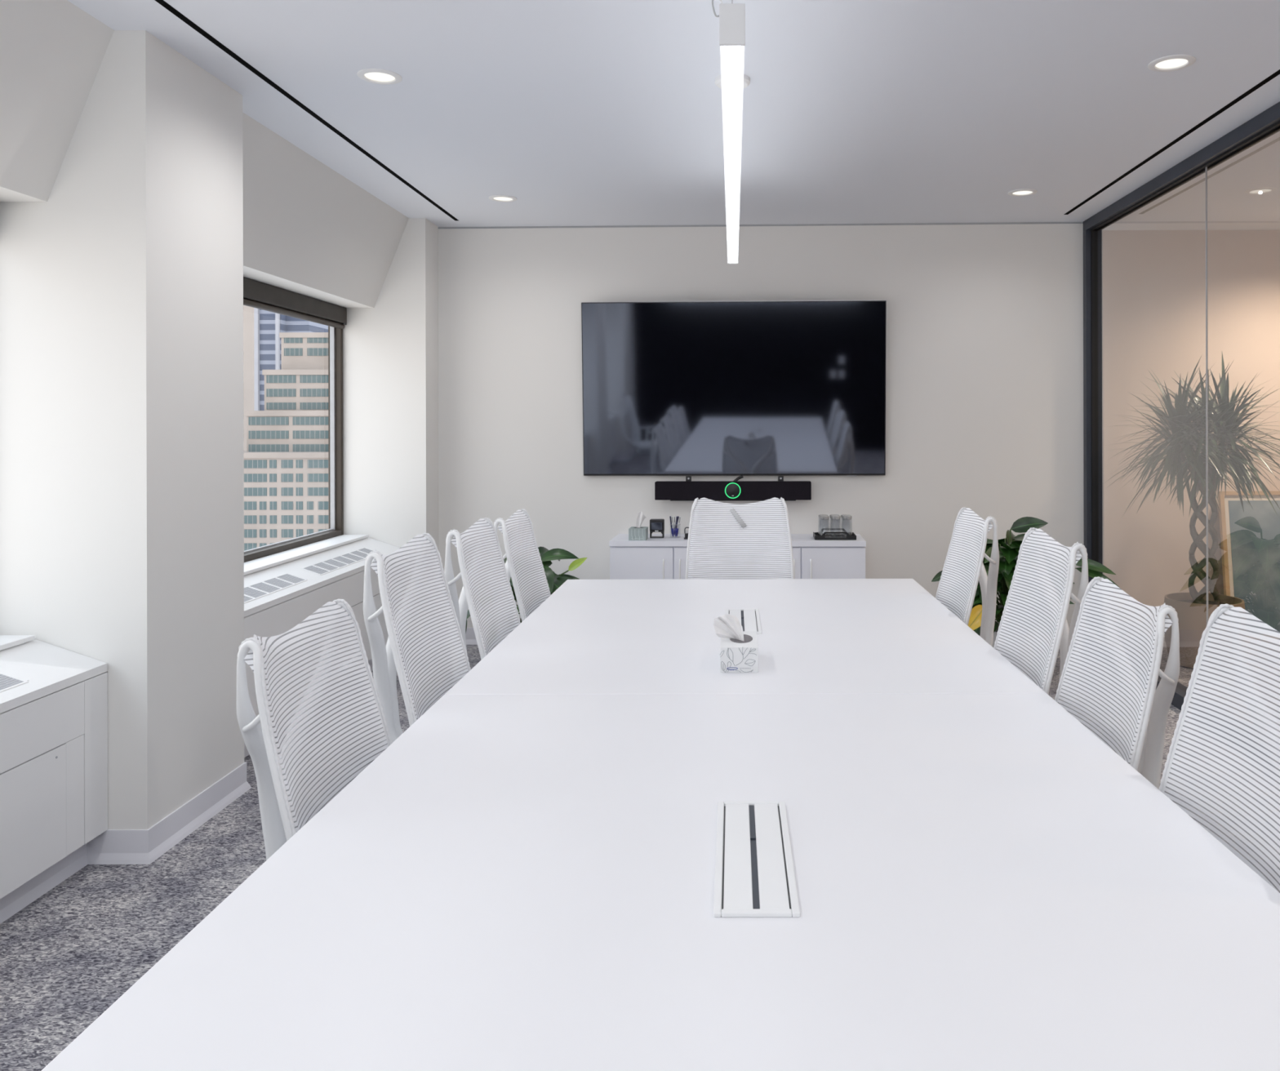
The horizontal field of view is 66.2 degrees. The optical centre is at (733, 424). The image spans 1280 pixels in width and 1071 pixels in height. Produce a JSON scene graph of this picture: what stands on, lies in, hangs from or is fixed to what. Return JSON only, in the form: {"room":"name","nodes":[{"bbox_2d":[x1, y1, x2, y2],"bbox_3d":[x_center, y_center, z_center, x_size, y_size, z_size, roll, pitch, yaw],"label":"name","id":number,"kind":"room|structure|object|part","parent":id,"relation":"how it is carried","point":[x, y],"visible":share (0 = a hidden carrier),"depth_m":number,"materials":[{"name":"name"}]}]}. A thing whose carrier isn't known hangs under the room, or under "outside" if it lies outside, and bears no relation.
{"room":"office","nodes":[
{"label":"office","id":0,"kind":"room"},
{"bbox_2d":[0,0,438,829],"bbox_3d":[-2.142,0.067,2.125,0.579,2.626,8.010,0,0,0],"label":"wall","id":1,"kind":"structure","parent":0,"point":[139,195],"depth_m":3.13,"materials":[{"name":"white paint"}]},
{"bbox_2d":[87,761,251,864],"bbox_3d":[-1.944,1.329,2.125,0.225,0.102,8.046,0,0,0],"label":"baseboard","id":2,"kind":"structure","parent":1,"relation":"attached to","point":[112,846],"depth_m":3.17,"materials":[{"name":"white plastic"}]},
{"bbox_2d":[244,325,343,562],"bbox_3d":[-2.390,-0.011,4.785,0.080,1.385,2.190,0,0,0],"label":"window","id":3,"kind":"structure","parent":1,"relation":"in","point":[335,442],"depth_m":5.84,"materials":[{"name":"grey metal"}]},
{"bbox_2d":[243,276,346,328],"bbox_3d":[-2.347,-0.639,4.776,0.052,0.129,2.164,0,0,0],"label":"roller shade","id":4,"kind":"object","parent":1,"relation":"attached to","point":[257,295],"visible":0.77,"depth_m":5.14,"materials":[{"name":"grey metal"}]},
{"bbox_2d":[0,636,1193,1070],"bbox_3d":[1.354,1.422,2.600,7.700,0.100,9.200,0,0,0],"label":"floor","id":5,"kind":"structure","parent":0,"point":[69,954],"depth_m":2.69,"materials":[{"name":"carpet"}]},
{"bbox_2d":[0,635,107,924],"bbox_3d":[-2.158,1.019,1.990,0.370,0.722,2.180,0,0,0],"label":"base cabinet","id":6,"kind":"object","parent":5,"relation":"on","point":[54,699],"visible":1,"depth_m":2.84,"materials":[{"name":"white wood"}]},
{"bbox_2d":[0,670,28,692],"bbox_3d":[-2.069,0.722,2.390,0.099,0.039,0.828,0,0,0],"label":"grille","id":7,"kind":"object","parent":6,"relation":"attached to","point":[10,682],"depth_m":2.77,"materials":[{"name":"grey metal"}]},
{"bbox_3d":[-2.266,0.666,1.980,0.155,0.016,2.160,0,0,0],"label":"window sill","id":8,"kind":"part","parent":6,"relation":"part of","materials":[{"name":"white ceramic"}]},
{"bbox_3d":[-1.979,1.111,1.894,0.009,0.333,1.984,0,0,0],"label":"access panel","id":9,"kind":"part","parent":6,"relation":"part of","materials":[{"name":"white ceramic"}]},
{"bbox_3d":[-1.979,0.859,1.935,0.009,0.162,2.066,0,0,0],"label":"panel","id":10,"kind":"part","parent":6,"relation":"part of","materials":[{"name":"white ceramic"}]},
{"bbox_3d":[-2.182,1.331,1.990,0.310,0.100,2.180,0,0,0],"label":"kick plate","id":11,"kind":"part","parent":6,"relation":"part of","materials":[{"name":"white plastic"}]},
{"bbox_2d":[235,598,391,860],"bbox_3d":[-0.540,0.865,1.815,0.645,1.020,0.492,0,0,0],"label":"chair","id":12,"kind":"object","parent":5,"relation":"on","point":[321,716],"visible":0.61,"depth_m":1.79,"materials":[{"name":"plastic"}]},
{"bbox_3d":[-0.762,0.676,1.705,0.203,0.634,0.240,0,0,0],"label":"frame","id":13,"kind":"part","parent":12,"relation":"part of","materials":[{"name":"white plastic"}]},
{"bbox_3d":[-0.762,0.676,1.925,0.203,0.634,0.240,0,0,0],"label":"frame","id":14,"kind":"part","parent":12,"relation":"part of","materials":[{"name":"white plastic"}]},
{"bbox_2d":[244,534,399,757],"bbox_3d":[-2.158,1.019,4.785,0.370,0.722,2.190,0,0,0],"label":"radiator cover","id":15,"kind":"object","parent":5,"relation":"on","point":[282,589],"visible":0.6,"depth_m":4.71,"materials":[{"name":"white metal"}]},
{"bbox_2d":[244,573,307,603],"bbox_3d":[-2.069,0.722,4.188,0.099,0.039,0.893,0,0,0],"label":"grille","id":16,"kind":"object","parent":15,"relation":"attached to","point":[255,591],"depth_m":4.36,"materials":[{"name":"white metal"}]},
{"bbox_3d":[-2.266,0.666,4.775,0.155,0.016,2.170,0,0,0],"label":"window sill","id":17,"kind":"part","parent":15,"relation":"part of","materials":[{"name":"white ceramic"}]},
{"bbox_3d":[-2.182,1.331,4.785,0.310,0.100,2.190,0,0,0],"label":"kick plate","id":18,"kind":"part","parent":15,"relation":"part of","materials":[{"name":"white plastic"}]},
{"bbox_3d":[-1.979,0.859,4.730,0.009,0.162,2.076,0,0,0],"label":"panel","id":19,"kind":"part","parent":15,"relation":"part of","materials":[{"name":"white metal"}]},
{"bbox_3d":[-1.979,1.111,4.689,0.009,0.333,1.994,0,0,0],"label":"access panel","id":20,"kind":"part","parent":15,"relation":"part of","materials":[{"name":"white metal"}]},
{"bbox_2d":[301,547,381,575],"bbox_3d":[-2.069,0.722,5.188,0.099,0.039,0.833,0,0,0],"label":"grille","id":21,"kind":"object","parent":15,"relation":"attached to","point":[335,563],"depth_m":5.10,"materials":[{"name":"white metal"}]},
{"bbox_2d":[363,533,471,742],"bbox_3d":[-0.549,0.830,2.400,0.645,1.090,0.492,0,0,0],"label":"chair","id":22,"kind":"object","parent":5,"relation":"on","point":[425,646],"visible":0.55,"depth_m":2.40,"materials":[{"name":"white plastic"}]},
{"bbox_3d":[-0.770,0.607,2.290,0.203,0.634,0.240,0,0,0],"label":"frame","id":23,"kind":"part","parent":22,"relation":"part of","materials":[{"name":"white plastic"}]},
{"bbox_2d":[444,517,520,660],"bbox_3d":[-0.541,0.838,3.000,0.645,1.074,0.492,0,0,0],"label":"chair","id":24,"kind":"object","parent":5,"relation":"on","point":[486,591],"visible":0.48,"depth_m":3.03,"materials":[{"name":"white plastic"}]},
{"bbox_3d":[-0.762,0.622,2.890,0.203,0.634,0.240,0,0,0],"label":"frame","id":25,"kind":"part","parent":24,"relation":"part of","materials":[{"name":"white plastic"}]},
{"bbox_2d":[493,509,551,622],"bbox_3d":[-0.541,0.848,3.555,0.645,1.054,0.492,0,0,0],"label":"chair","id":26,"kind":"object","parent":5,"relation":"on","point":[524,566],"visible":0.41,"depth_m":3.62,"materials":[{"name":"white plastic"}]},
{"bbox_3d":[-0.762,0.642,3.445,0.203,0.634,0.240,0,0,0],"label":"frame","id":27,"kind":"part","parent":26,"relation":"part of","materials":[{"name":"white plastic"}]},
{"bbox_3d":[-0.762,0.642,3.665,0.203,0.634,0.240,0,0,0],"label":"frame","id":28,"kind":"part","parent":26,"relation":"part of","materials":[{"name":"white plastic"}]},
{"bbox_2d":[465,546,586,634],"bbox_3d":[-1.102,1.034,5.379,0.651,0.688,0.649,0,0,34],"label":"peace lily","id":29,"kind":"object","parent":5,"relation":"on","point":[554,580],"visible":0.04,"depth_m":5.37,"materials":[{"name":"plant"}]},
{"bbox_2d":[41,578,1279,1070],"bbox_3d":[0.029,1.007,2.150,1.435,0.735,3.800,0,0,0],"label":"conference table","id":30,"kind":"object","parent":5,"relation":"on","point":[522,879],"visible":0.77,"depth_m":1.35,"materials":[{"name":"white laminate"}]},
{"bbox_2d":[713,613,758,672],"bbox_3d":[0.006,0.572,2.619,0.117,0.137,0.201,0,0,0],"label":"tissue box","id":31,"kind":"object","parent":30,"relation":"on","point":[739,648],"visible":1,"depth_m":2.53,"materials":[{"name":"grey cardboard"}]},
{"bbox_2d":[725,608,761,634],"bbox_3d":[0.031,0.637,3.170,0.113,0.006,0.377,0,0,0],"label":"hatch","id":32,"kind":"object","parent":30,"relation":"on","point":[748,619],"visible":0.69,"depth_m":3.20,"materials":[{"name":"white plastic"}]},
{"bbox_2d":[713,801,799,917],"bbox_3d":[0.031,0.637,1.455,0.113,0.006,0.377,0,0,0],"label":"hatch","id":33,"kind":"object","parent":30,"relation":"on","point":[752,874],"visible":1,"depth_m":1.42,"materials":[{"name":"white plastic"}]},
{"bbox_2d":[608,533,866,579],"bbox_3d":[0.029,1.028,5.884,1.504,0.694,0.413,0,0,2],"label":"storage cabinet","id":34,"kind":"object","parent":5,"relation":"on","point":[665,557],"visible":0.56,"depth_m":5.72,"materials":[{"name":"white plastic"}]},
{"bbox_2d":[628,511,648,540],"bbox_3d":[-0.565,0.598,5.807,0.102,0.168,0.122,0,0,2],"label":"tissue box","id":35,"kind":"object","parent":34,"relation":"on","point":[638,532],"visible":1,"depth_m":5.75,"materials":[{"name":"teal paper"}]},
{"bbox_3d":[-0.539,1.017,5.735,0.371,0.589,0.017,0,0,2],"label":"door","id":36,"kind":"part","parent":34,"relation":"part of","materials":[{"name":"white wood"}]},
{"bbox_2d":[649,519,664,537],"bbox_3d":[-0.461,0.626,5.894,0.086,0.112,0.052,0,0,2],"label":"stamp","id":37,"kind":"object","parent":34,"relation":"on","point":[655,525],"visible":1,"depth_m":5.87,"materials":[{"name":"black plastic"}]},
{"bbox_3d":[-0.460,0.660,5.895,0.084,0.045,0.044,0,0,2],"label":"frame","id":38,"kind":"part","parent":37,"relation":"part of","materials":[{"name":"black plastic"}]},
{"bbox_3d":[-0.408,0.876,5.707,0.011,0.180,0.035,0,0,2],"label":"handle","id":39,"kind":"part","parent":34,"relation":"part of","materials":[{"name":"white plastic"}]},
{"bbox_3d":[-0.312,0.876,5.705,0.011,0.180,0.035,0,0,2],"label":"handle","id":40,"kind":"part","parent":34,"relation":"part of","materials":[{"name":"white plastic"}]},
{"bbox_3d":[-0.163,1.016,5.725,0.367,0.589,0.017,0,0,2],"label":"door","id":41,"kind":"part","parent":34,"relation":"part of","materials":[{"name":"white wood"}]},
{"bbox_2d":[684,527,688,539],"bbox_3d":[-0.273,0.646,5.820,0.040,0.072,0.036,0,0,2],"label":"stamp","id":42,"kind":"object","parent":34,"relation":"on","point":[686,537],"visible":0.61,"depth_m":5.81,"materials":[{"name":"black plastic"}]},
{"bbox_3d":[0.355,0.874,5.686,0.011,0.180,0.035,0,0,2],"label":"handle","id":43,"kind":"part","parent":34,"relation":"part of","materials":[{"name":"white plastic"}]},
{"bbox_3d":[0.211,1.015,5.714,0.367,0.589,0.017,0,0,2],"label":"door","id":44,"kind":"part","parent":34,"relation":"part of","materials":[{"name":"white wood"}]},
{"bbox_3d":[0.454,0.874,5.683,0.011,0.180,0.035,0,0,2],"label":"handle","id":45,"kind":"part","parent":34,"relation":"part of","materials":[{"name":"white plastic"}]},
{"bbox_3d":[0.587,1.014,5.704,0.371,0.589,0.017,0,0,2],"label":"door","id":46,"kind":"part","parent":34,"relation":"part of","materials":[{"name":"white wood"}]},
{"bbox_2d":[813,528,856,539],"bbox_3d":[0.607,0.655,5.850,0.244,0.047,0.200,0,0,2],"label":"tray","id":47,"kind":"object","parent":34,"relation":"on","point":[825,535],"visible":0.99,"depth_m":5.83,"materials":[{"name":"black plastic"}]},
{"bbox_2d":[817,514,828,536],"bbox_3d":[0.542,0.608,5.884,0.062,0.131,0.062,0,0,0],"label":"drinking glass","id":48,"kind":"object","parent":47,"relation":"on","point":[819,515],"visible":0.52,"depth_m":5.89,"materials":[{"name":"clear glass"}]},
{"bbox_2d":[818,515,829,531],"bbox_3d":[0.542,0.608,5.817,0.062,0.131,0.062,0,0,0],"label":"drinking glass","id":49,"kind":"object","parent":47,"relation":"on","point":[822,517],"visible":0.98,"depth_m":5.80,"materials":[{"name":"clear glass"}]},
{"bbox_3d":[0.609,0.655,5.948,0.244,0.047,0.004,0,0,2],"label":"handle","id":50,"kind":"part","parent":47,"relation":"part of","materials":[{"name":"black plastic"}]},
{"bbox_3d":[0.604,0.655,5.752,0.244,0.047,0.004,0,0,2],"label":"handle","id":51,"kind":"part","parent":47,"relation":"part of","materials":[{"name":"black plastic"}]},
{"bbox_2d":[830,515,840,532],"bbox_3d":[0.611,0.608,5.817,0.062,0.131,0.062,0,0,0],"label":"drinking glass","id":52,"kind":"object","parent":47,"relation":"on","point":[833,517],"visible":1,"depth_m":5.80,"materials":[{"name":"clear glass"}]},
{"bbox_2d":[840,514,850,524],"bbox_3d":[0.678,0.607,5.884,0.062,0.131,0.062,0,0,0],"label":"drinking glass","id":53,"kind":"object","parent":47,"relation":"on","point":[842,515],"visible":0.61,"depth_m":5.88,"materials":[{"name":"clear glass"}]},
{"bbox_2d":[841,515,852,533],"bbox_3d":[0.678,0.607,5.817,0.062,0.131,0.062,0,0,0],"label":"drinking glass","id":54,"kind":"object","parent":47,"relation":"on","point":[844,517],"visible":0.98,"depth_m":5.80,"materials":[{"name":"clear glass"}]},
{"bbox_3d":[-0.351,0.641,5.902,0.066,0.081,0.066,0,0,2],"label":"pen cup","id":55,"kind":"object","parent":34,"relation":"on","visible":0},
{"bbox_2d":[669,515,672,536],"bbox_3d":[-0.375,0.615,5.908,0.022,0.123,0.013,0,0,2],"label":"pen","id":56,"kind":"object","parent":55,"relation":"in","point":[669,516],"visible":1,"depth_m":5.91,"materials":[{"name":"blue plastic"}]},
{"bbox_2d":[671,516,674,536],"bbox_3d":[-0.365,0.615,5.891,0.018,0.122,0.012,0,0,-31],"label":"pen","id":57,"kind":"object","parent":55,"relation":"in","point":[671,517],"visible":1,"depth_m":5.89,"materials":[{"name":"blue plastic"}]},
{"bbox_2d":[675,516,677,536],"bbox_3d":[-0.344,0.615,5.896,0.016,0.122,0.012,0,0,24],"label":"pen","id":58,"kind":"object","parent":55,"relation":"in","point":[676,517],"visible":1,"depth_m":5.89,"materials":[{"name":"blue plastic"}]},
{"bbox_2d":[675,516,680,536],"bbox_3d":[-0.332,0.615,5.887,0.036,0.124,0.012,0,0,14],"label":"pen","id":59,"kind":"object","parent":55,"relation":"in","point":[680,517],"visible":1,"depth_m":5.88,"materials":[{"name":"blue plastic"}]},
{"bbox_2d":[685,497,794,579],"bbox_3d":[0.028,0.844,3.948,0.492,1.060,0.645,0,0,0],"label":"chair","id":60,"kind":"object","parent":5,"relation":"on","point":[753,540],"visible":0.51,"depth_m":4.17,"materials":[{"name":"white plastic"}]},
{"bbox_3d":[-0.083,0.635,4.169,0.240,0.634,0.203,0,0,0],"label":"frame","id":61,"kind":"part","parent":60,"relation":"part of","materials":[{"name":"white plastic"}]},
{"bbox_3d":[0.138,0.634,4.169,0.240,0.634,0.203,0,0,0],"label":"frame","id":62,"kind":"part","parent":60,"relation":"part of","materials":[{"name":"white plastic"}]},
{"bbox_2d":[935,506,999,645],"bbox_3d":[0.602,0.841,3.465,0.645,1.064,0.492,0,0,0],"label":"chair","id":63,"kind":"object","parent":5,"relation":"on","point":[963,568],"visible":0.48,"depth_m":3.48,"materials":[{"name":"white plastic"}]},
{"bbox_3d":[0.823,0.628,3.355,0.203,0.634,0.240,0,0,0],"label":"frame","id":64,"kind":"part","parent":63,"relation":"part of","materials":[{"name":"white plastic"}]},
{"bbox_2d":[931,516,1119,647],"bbox_3d":[1.505,0.936,5.350,0.918,0.871,0.743,0,0,-17],"label":"potted plant","id":65,"kind":"object","parent":5,"relation":"on","point":[1009,548],"visible":0.34,"depth_m":5.22,"materials":[{"name":"plant"}]},
{"bbox_2d":[993,527,1088,694],"bbox_3d":[0.602,0.835,2.630,0.645,1.076,0.492,0,0,0],"label":"chair","id":66,"kind":"object","parent":5,"relation":"on","point":[1033,626],"visible":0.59,"depth_m":2.65,"materials":[{"name":"white plastic"}]},
{"bbox_3d":[0.823,0.617,2.520,0.203,0.634,0.240,0,0,0],"label":"frame","id":67,"kind":"part","parent":66,"relation":"part of","materials":[{"name":"white plastic"}]},
{"bbox_2d":[1054,576,1179,788],"bbox_3d":[0.602,0.867,2.130,0.645,1.012,0.492,0,0,0],"label":"chair","id":68,"kind":"object","parent":5,"relation":"on","point":[1108,682],"visible":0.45,"depth_m":2.11,"materials":[{"name":"white plastic"}]},
{"bbox_3d":[0.823,0.680,2.240,0.203,0.634,0.240,0,0,0],"label":"frame","id":69,"kind":"part","parent":68,"relation":"part of","materials":[{"name":"white plastic"}]},
{"bbox_3d":[0.823,0.680,2.020,0.203,0.634,0.240,0,0,0],"label":"frame","id":70,"kind":"part","parent":68,"relation":"part of","materials":[{"name":"white plastic"}]},
{"bbox_2d":[1083,101,1279,710],"bbox_3d":[2.144,0.057,2.081,0.100,2.626,7.900,0,0,1],"label":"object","id":71,"kind":"structure","parent":5,"relation":"on","point":[1265,124],"depth_m":5.96,"materials":[{"name":"grey metal"}]},
{"bbox_3d":[2.147,1.334,2.053,0.100,0.072,7.845,0,0,1],"label":"rail","id":72,"kind":"part","parent":71,"relation":"part of","materials":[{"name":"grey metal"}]},
{"bbox_2d":[1105,353,1279,668],"bbox_3d":[2.755,0.465,5.564,1.152,1.806,1.012,0,0,0],"label":"dracaena","id":73,"kind":"object","parent":5,"relation":"on","point":[1190,607],"visible":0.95,"depth_m":5.50,"materials":[{"name":"plant"}]},
{"bbox_2d":[1158,604,1279,893],"bbox_3d":[0.602,0.844,1.530,0.645,1.058,0.492,0,0,0],"label":"chair","id":74,"kind":"object","parent":5,"relation":"on","point":[1222,768],"visible":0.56,"depth_m":1.62,"materials":[{"name":"white plastic"}]},
{"bbox_3d":[0.823,0.634,1.640,0.203,0.634,0.240,0,0,0],"label":"frame","id":75,"kind":"part","parent":74,"relation":"part of","materials":[{"name":"white plastic"}]},
{"bbox_2d":[1217,491,1279,631],"bbox_3d":[3.562,0.896,6.192,0.900,0.947,0.144,0,0,0],"label":"framed picture","id":76,"kind":"object","parent":5,"relation":"on","point":[1250,539],"visible":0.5,"depth_m":6.20,"materials":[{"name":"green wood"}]},
{"bbox_2d":[66,0,1279,230],"bbox_3d":[1.347,-1.329,2.600,7.700,0.150,9.200,0,0,0],"label":"ceiling","id":77,"kind":"structure","parent":0,"point":[582,113],"depth_m":3.75,"materials":[{"name":"white paint"}]},
{"bbox_2d":[155,0,457,220],"bbox_3d":[-1.685,-1.251,2.475,0.024,0.012,6.950,0,0,0],"label":"air slot","id":78,"kind":"object","parent":77,"relation":"attached to","point":[163,3],"visible":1,"depth_m":3.65,"materials":[{"name":"black metal"}]},
{"bbox_2d":[356,68,402,84],"bbox_3d":[-1.265,-1.245,3.490,0.152,0.006,0.152,0,0,0],"label":"recessed light","id":79,"kind":"object","parent":77,"relation":"in","point":[377,76],"visible":1,"depth_m":3.49,"materials":[{"name":"white plastic"}]},
{"bbox_2d":[488,195,516,202],"bbox_3d":[-1.268,-1.245,5.370,0.152,0.006,0.152,0,0,0],"label":"recessed light","id":80,"kind":"object","parent":77,"relation":"in","point":[503,198],"visible":1,"depth_m":5.36,"materials":[{"name":"white plastic"}]},
{"bbox_2d":[711,0,750,263],"bbox_3d":[-0.003,-1.036,3.538,0.128,0.429,2.865,0,0,0],"label":"linear pendant","id":81,"kind":"object","parent":77,"relation":"hanging from","point":[732,81],"visible":1,"depth_m":2.54,"materials":[{"name":"metal"}]},
{"bbox_3d":[-0.013,-1.065,2.817,0.025,0.336,1.387,0,0,2],"label":"power cord","id":82,"kind":"part","parent":81,"relation":"part of","materials":[{"name":"grey plastic"}]},
{"bbox_2d":[723,45,741,262],"bbox_3d":[-0.002,-0.828,3.541,0.038,0.007,2.847,0,0,0],"label":"diffuser","id":83,"kind":"object","parent":81,"relation":"attached to","point":[731,54],"depth_m":2.85,"materials":[{"name":"white plastic"}]},
{"bbox_2d":[1008,188,1037,196],"bbox_3d":[1.560,-1.252,5.260,0.152,0.006,0.152,0,0,0],"label":"recessed light","id":84,"kind":"object","parent":77,"relation":"in","point":[1024,192],"visible":1,"depth_m":5.26,"materials":[{"name":"white plastic"}]},
{"bbox_2d":[1063,69,1279,214],"bbox_3d":[1.924,-1.260,2.410,0.024,0.012,6.821,0,0,1],"label":"air slot","id":85,"kind":"object","parent":77,"relation":"attached to","point":[1277,73],"visible":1,"depth_m":4.21,"materials":[{"name":"black metal"}]},
{"bbox_2d":[1147,54,1195,71],"bbox_3d":[1.519,-1.252,3.380,0.152,0.006,0.152,0,0,0],"label":"recessed light","id":86,"kind":"object","parent":77,"relation":"in","point":[1175,62],"visible":1,"depth_m":3.38,"materials":[{"name":"white plastic"}]},
{"bbox_2d":[438,223,1103,627],"bbox_3d":[0.192,0.068,6.162,4.200,2.614,0.150,0,0,2],"label":"wall","id":87,"kind":"structure","parent":0,"point":[984,397],"depth_m":6.08,"materials":[{"name":"white paint"}]},
{"bbox_2d":[465,627,477,644],"bbox_3d":[0.132,1.324,6.079,3.980,0.102,0.018,0,0,2],"label":"baseboard","id":88,"kind":"structure","parent":87,"relation":"attached to","point":[470,637],"depth_m":6.13,"materials":[{"name":"white plastic"}]},
{"bbox_2d":[581,300,886,476],"bbox_3d":[0.002,-0.220,6.038,1.878,1.082,0.108,0,0,2],"label":"television","id":89,"kind":"object","parent":87,"relation":"attached to","point":[673,388],"visible":1,"depth_m":6.02,"materials":[{"name":"black plastic"}]},
{"bbox_2d":[654,475,811,501],"bbox_3d":[-0.001,0.389,6.009,0.958,0.155,0.096,0,0,2],"label":"bar","id":90,"kind":"object","parent":89,"relation":"attached to","point":[688,490],"visible":1,"depth_m":5.97,"materials":[{"name":"black plastic"}]},
{"bbox_2d":[438,222,1083,228],"bbox_3d":[0.188,-1.246,6.164,4.200,0.012,0.146,0,0,2],"label":"trim","id":91,"kind":"structure","parent":87,"relation":"attached to","point":[1015,223],"depth_m":6.09,"materials":[{"name":"grey metal"}]},
{"bbox_2d":[991,622,999,647],"bbox_3d":[1.503,1.241,5.350,0.300,0.260,0.300,0,0,0],"label":"pot","id":92,"kind":"object","parent":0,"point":[995,633],"depth_m":5.25,"materials":[{"name":"white ceramic"}]},
{"bbox_2d":[1102,230,1279,606],"bbox_3d":[3.725,0.053,6.375,2.950,2.626,0.150,0,0,0],"label":"wall","id":93,"kind":"structure","parent":0,"point":[1154,281],"depth_m":6.30,"materials":[{"name":"paint"}]},
{"bbox_2d":[1164,592,1244,668],"bbox_3d":[2.693,1.181,5.580,0.430,0.375,0.430,0,0,0],"label":"pot","id":94,"kind":"object","parent":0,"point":[1191,610],"depth_m":5.46,"materials":[{"name":"white ceramic"}]},
{"label":"outside","id":95,"kind":"structure","parent":0,"visible":0},
{"bbox_2d":[253,307,328,410],"bbox_3d":[-129.961,27.893,289.500,13.918,127.614,21.000,0,0,0],"label":"apartment tower","id":96,"kind":"structure","parent":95,"point":[268,325],"depth_m":279.98,"materials":[{"name":"blue glass"}]},
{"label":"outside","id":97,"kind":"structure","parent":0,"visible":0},
{"bbox_3d":[-149.757,97.250,360.000,700.000,1.000,680.000,0,0,0],"label":"ground","id":98,"kind":"structure","parent":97,"visible":0},
{"bbox_2d":[243,305,254,450],"bbox_3d":[-172.524,14.306,330.000,30.000,165.000,20.000,0,0,0],"label":"tower","id":99,"kind":"structure","parent":98,"relation":"on","point":[248,312],"depth_m":319.98,"materials":[{"name":"beige concrete"}]},
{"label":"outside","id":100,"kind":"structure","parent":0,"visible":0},
{"bbox_2d":[243,332,328,551],"bbox_3d":[-92.628,16.944,228.350,46.692,77.442,33.300,0,0,0],"label":"office tower","id":101,"kind":"structure","parent":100,"point":[286,482],"depth_m":217.68,"materials":[{"name":"beige concrete"}]}
]}

